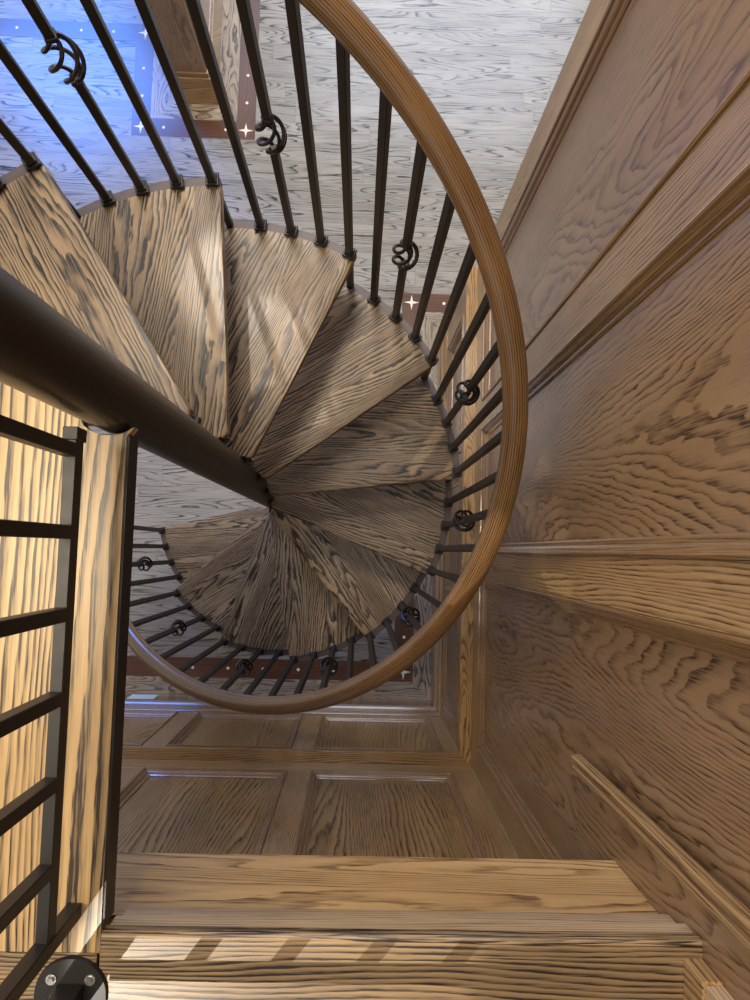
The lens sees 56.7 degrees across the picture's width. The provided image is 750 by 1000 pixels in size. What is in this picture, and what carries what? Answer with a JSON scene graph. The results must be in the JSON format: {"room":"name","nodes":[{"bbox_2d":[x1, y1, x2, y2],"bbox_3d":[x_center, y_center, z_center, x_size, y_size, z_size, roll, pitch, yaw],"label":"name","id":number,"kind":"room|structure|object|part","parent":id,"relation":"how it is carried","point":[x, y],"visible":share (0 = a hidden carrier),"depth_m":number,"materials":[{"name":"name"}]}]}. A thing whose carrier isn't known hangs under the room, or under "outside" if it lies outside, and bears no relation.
{"room":"spiral staircase","nodes":[
{"label":"spiral staircase","id":0,"kind":"room"},
{"bbox_2d":[0,951,99,999],"bbox_3d":[-1.404,1.631,0.922,3.724,0.026,2.009,2,86,-1],"label":"boards","id":1,"kind":"object","parent":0,"point":[8,960],"visible":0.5,"depth_m":1.00,"materials":[{"name":"brown wood"}]},
{"bbox_2d":[34,955,108,999],"bbox_3d":[-0.426,0.679,0.566,0.106,0.867,0.106,2,86,-1],"label":"mounting plate","id":2,"kind":"object","parent":1,"relation":"on","point":[73,977],"visible":1,"depth_m":0.99,"materials":[{"name":"metal"}]},
{"bbox_2d":[148,0,222,104],"bbox_3d":[-1.025,-4.489,3.124,0.258,2.720,3.850,2,86,-1],"label":"wall","id":3,"kind":"structure","parent":0,"point":[173,18],"depth_m":3.98,"materials":[{"name":"brown wood"}]},
{"bbox_3d":[-1.050,-4.414,4.224,0.242,0.035,3.842,2,86,-1],"label":"plinth moulding","id":4,"kind":"part","parent":3,"relation":"part of","materials":[{"name":"brown wood"}]},
{"bbox_2d":[123,710,457,751],"bbox_3d":[-1.373,1.180,3.572,3.475,0.997,0.127,2,86,-1],"label":"wall","id":5,"kind":"structure","parent":0,"point":[141,727],"depth_m":3.47,"materials":[{"name":"brown wood"}]},
{"bbox_2d":[126,694,157,698],"bbox_3d":[-1.328,1.125,3.971,0.150,0.110,0.001,2,86,-1],"label":"sticker","id":6,"kind":"object","parent":5,"relation":"attached to","point":[133,696],"visible":1,"depth_m":3.97,"materials":[{"name":"paper"}]},
{"bbox_3d":[-1.359,1.120,3.415,0.614,0.645,0.030,2,86,-1],"label":"panel moulding","id":7,"kind":"part","parent":5,"relation":"part of","materials":[{"name":"brown wood"}]},
{"bbox_3d":[-0.664,1.139,3.430,0.564,0.645,0.030,2,86,-1],"label":"panel moulding","id":8,"kind":"part","parent":5,"relation":"part of","materials":[{"name":"brown wood"}]},
{"bbox_2d":[125,693,440,716],"bbox_3d":[-1.379,1.132,3.912,3.475,0.325,0.031,2,86,-1],"label":"baseboard","id":9,"kind":"structure","parent":5,"relation":"attached to","point":[163,701],"depth_m":3.87,"materials":[{"name":"brown wood"}]},
{"bbox_2d":[122,746,472,769],"bbox_3d":[-1.326,1.120,3.068,3.544,0.022,0.072,2,86,-1],"label":"trim","id":10,"kind":"structure","parent":5,"relation":"on","point":[128,752],"depth_m":3.08,"materials":[{"name":"brown wood"}]},
{"bbox_3d":[-1.380,1.159,3.904,3.475,0.337,0.024,2,86,-1],"label":"rail","id":11,"kind":"part","parent":5,"relation":"part of","materials":[{"name":"brown wood"}]},
{"bbox_3d":[0.010,1.158,3.444,0.579,0.645,0.030,2,86,-1],"label":"panel moulding","id":12,"kind":"part","parent":5,"relation":"part of","materials":[{"name":"brown wood"}]},
{"bbox_2d":[0,0,589,856],"bbox_3d":[-1.023,-2.615,4.412,12.000,0.123,10.200,2,86,-1],"label":"floor","id":13,"kind":"structure","parent":0,"point":[491,69],"depth_m":4.33,"materials":[{"name":"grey wood"}]},
{"bbox_2d":[0,0,528,952],"bbox_3d":[-0.526,-0.067,2.062,1.734,4.227,1.584,2,86,-1],"label":"spiral staircase","id":14,"kind":"structure","parent":13,"relation":"on","point":[249,358],"depth_m":1.78,"materials":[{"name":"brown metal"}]},
{"bbox_2d":[0,414,86,999],"bbox_3d":[-0.417,0.232,0.586,0.040,0.892,0.720,2,86,-1],"label":"guard railing","id":15,"kind":"object","parent":14,"relation":"on","point":[52,929],"visible":1,"depth_m":0.91,"materials":[{"name":"metal"}]},
{"bbox_3d":[-0.426,0.563,0.575,0.021,0.867,0.021,2,86,-1],"label":"post","id":16,"kind":"part","parent":15,"relation":"part of","materials":[{"name":"metal"}]},
{"bbox_3d":[-0.425,0.246,0.938,0.017,0.025,0.688,2,86,-1],"label":"rail","id":17,"kind":"part","parent":15,"relation":"part of","materials":[{"name":"metal"}]},
{"bbox_2d":[40,31,86,84],"bbox_3d":[-0.599,-0.850,1.338,0.073,0.125,0.073,-15,86,-2],"label":"basket","id":18,"kind":"object","parent":14,"relation":"on","point":[76,76],"depth_m":1.33,"materials":[{"name":"metal"}]},
{"bbox_3d":[-0.876,0.211,1.063,0.986,0.072,0.798,2,86,-1],"label":"platform frame","id":19,"kind":"part","parent":14,"relation":"part of","materials":[{"name":"wood"}]},
{"bbox_2d":[137,556,152,570],"bbox_3d":[-1.130,0.313,3.408,0.073,0.125,0.073,3,86,-1],"label":"basket","id":20,"kind":"object","parent":14,"relation":"on","point":[143,559],"depth_m":3.39,"materials":[{"name":"metal"}]},
{"bbox_2d":[169,620,186,635],"bbox_3d":[-0.895,0.582,3.153,0.073,0.125,0.073,1,86,-1],"label":"basket","id":21,"kind":"object","parent":14,"relation":"on","point":[181,624],"depth_m":3.14,"materials":[{"name":"metal"}]},
{"bbox_2d":[235,659,252,676],"bbox_3d":[-0.549,0.704,2.912,0.073,0.125,0.073,-1,86,-1],"label":"basket","id":22,"kind":"object","parent":14,"relation":"on","point":[246,662],"depth_m":2.90,"materials":[{"name":"metal"}]},
{"bbox_2d":[254,114,286,154],"bbox_3d":[-0.238,-0.835,1.586,0.073,0.125,0.073,-13,86,-2],"label":"basket","id":23,"kind":"object","parent":14,"relation":"on","point":[274,149],"depth_m":1.57,"materials":[{"name":"metal"}]},
{"bbox_3d":[-0.418,-0.116,1.653,1.540,2.941,1.540,2,86,-1],"label":"handrail","id":24,"kind":"part","parent":14,"relation":"part of","materials":[{"name":"brown wood"}]},
{"bbox_2d":[319,657,337,675],"bbox_3d":[-0.179,0.645,2.684,0.073,0.125,0.073,-3,86,-2],"label":"basket","id":25,"kind":"object","parent":14,"relation":"on","point":[327,663],"depth_m":2.67,"materials":[{"name":"metal"}]},
{"bbox_2d":[392,239,418,270],"bbox_3d":[0.080,-0.642,1.820,0.073,0.125,0.073,-11,86,-2],"label":"basket","id":26,"kind":"object","parent":14,"relation":"on","point":[404,265],"depth_m":1.80,"materials":[{"name":"metal"}]},
{"bbox_2d":[400,606,419,626],"bbox_3d":[0.125,0.415,2.467,0.073,0.125,0.073,-5,86,-2],"label":"basket","id":27,"kind":"object","parent":14,"relation":"on","point":[408,614],"depth_m":2.45,"materials":[{"name":"metal"}]},
{"bbox_2d":[452,510,474,531],"bbox_3d":[0.288,0.067,2.256,0.073,0.125,0.073,-7,86,-2],"label":"basket","id":28,"kind":"object","parent":14,"relation":"on","point":[469,526],"depth_m":2.24,"materials":[{"name":"metal"}]},
{"bbox_2d":[454,379,479,405],"bbox_3d":[0.271,-0.316,2.042,0.073,0.125,0.073,-9,86,-2],"label":"basket","id":29,"kind":"object","parent":14,"relation":"on","point":[464,398],"depth_m":2.03,"materials":[{"name":"metal"}]},
{"bbox_2d":[117,759,518,858],"bbox_3d":[-1.313,1.118,2.033,3.525,2.083,0.127,2,86,-1],"label":"wall","id":30,"kind":"structure","parent":0,"point":[167,806],"depth_m":2.56,"materials":[{"name":"brown wood"}]},
{"bbox_3d":[-0.654,1.083,1.981,0.605,1.943,0.030,2,86,-1],"label":"panel moulding","id":31,"kind":"part","parent":30,"relation":"part of","materials":[{"name":"brown wood"}]},
{"bbox_3d":[-1.335,1.143,2.995,3.525,0.120,0.024,2,86,-1],"label":"rail","id":32,"kind":"part","parent":30,"relation":"part of","materials":[{"name":"brown wood"}]},
{"bbox_2d":[106,852,657,924],"bbox_3d":[-1.410,1.651,1.149,3.724,0.230,2.000,2,86,-1],"label":"trim","id":33,"kind":"structure","parent":30,"relation":"attached to","point":[142,879],"depth_m":1.25,"materials":[{"name":"brown wood"}]},
{"bbox_3d":[0.051,1.102,1.996,0.603,1.943,0.030,2,86,-1],"label":"panel moulding","id":34,"kind":"part","parent":30,"relation":"part of","materials":[{"name":"brown wood"}]},
{"bbox_2d":[99,925,702,999],"bbox_3d":[0.040,0.753,1.020,0.881,0.026,0.229,2,86,-1],"label":"floor","id":35,"kind":"structure","parent":0,"point":[137,962],"depth_m":1.01,"materials":[{"name":"brown wood"}]},
{"bbox_2d":[110,906,692,932],"bbox_3d":[0.040,0.759,1.087,0.878,0.110,0.225,2,86,-1],"label":"trim","id":36,"kind":"structure","parent":35,"relation":"attached to","point":[133,915],"depth_m":1.07,"materials":[{"name":"brown wood"}]},
{"bbox_2d":[684,958,733,999],"bbox_3d":[0.478,0.707,0.544,0.030,0.950,0.134,2,86,-1],"label":"stub","id":37,"kind":"object","parent":35,"relation":"on","point":[700,981],"visible":1,"depth_m":0.98,"materials":[{"name":"brown wood"}]},
{"bbox_2d":[441,285,465,749],"bbox_3d":[0.451,0.056,3.696,0.127,0.997,2.242,2,86,-1],"label":"wall","id":38,"kind":"structure","parent":0,"point":[450,656],"depth_m":3.60,"materials":[{"name":"brown wood"}]},
{"bbox_2d":[430,327,448,715],"bbox_3d":[0.371,0.078,4.029,0.031,0.325,2.242,2,86,-1],"label":"baseboard","id":39,"kind":"structure","parent":38,"relation":"attached to","point":[437,581],"depth_m":3.94,"materials":[{"name":"brown wood"}]},
{"bbox_3d":[0.398,0.078,4.024,0.024,0.337,2.242,2,86,-1],"label":"rail","id":40,"kind":"part","parent":38,"relation":"part of","materials":[{"name":"brown wood"}]},
{"bbox_3d":[0.385,0.817,3.515,0.030,0.570,0.500,2,86,-1],"label":"panel moulding","id":41,"kind":"part","parent":38,"relation":"part of","materials":[{"name":"brown wood"}]},
{"bbox_3d":[0.402,0.179,3.562,0.030,0.570,0.580,2,86,-1],"label":"panel moulding","id":42,"kind":"part","parent":38,"relation":"part of","materials":[{"name":"brown wood"}]},
{"bbox_3d":[0.420,-0.544,3.614,0.030,0.570,0.670,2,86,-1],"label":"panel moulding","id":43,"kind":"part","parent":38,"relation":"part of","materials":[{"name":"brown wood"}]},
{"bbox_3d":[0.417,0.022,3.243,0.024,0.090,2.242,2,86,-1],"label":"rail","id":44,"kind":"part","parent":38,"relation":"part of","materials":[{"name":"brown wood"}]},
{"bbox_2d":[458,266,477,765],"bbox_3d":[0.438,0.052,3.187,0.074,0.022,2.309,2,86,-1],"label":"trim","id":45,"kind":"structure","parent":38,"relation":"on","point":[469,444],"depth_m":3.17,"materials":[{"name":"brown wood"}]},
{"bbox_2d":[471,0,749,909],"bbox_3d":[0.554,-0.085,1.388,0.127,3.630,2.290,2,86,-1],"label":"wall","id":46,"kind":"structure","parent":0,"point":[611,610],"depth_m":1.41,"materials":[{"name":"brown wood"}]},
{"bbox_3d":[0.470,0.036,3.095,0.024,0.165,2.290,2,86,-1],"label":"rail","id":47,"kind":"part","parent":46,"relation":"part of","materials":[{"name":"brown wood"}]},
{"bbox_3d":[0.491,0.568,1.247,0.030,3.445,0.717,2,86,-1],"label":"panel moulding","id":48,"kind":"part","parent":46,"relation":"part of","materials":[{"name":"brown wood"}]},
{"bbox_3d":[0.510,-0.166,1.300,0.030,3.445,0.545,2,86,-1],"label":"panel moulding","id":49,"kind":"part","parent":46,"relation":"part of","materials":[{"name":"brown wood"}]},
{"bbox_3d":[0.527,-0.835,1.349,0.030,3.445,0.557,2,86,-1],"label":"panel moulding","id":50,"kind":"part","parent":46,"relation":"part of","materials":[{"name":"brown wood"}]},
{"bbox_2d":[571,754,749,999],"bbox_3d":[0.470,1.586,0.550,0.041,2.002,2.142,2,86,-1],"label":"trim","id":51,"kind":"structure","parent":46,"relation":"attached to","point":[610,826],"depth_m":1.15,"materials":[{"name":"brown wood"}]}
]}

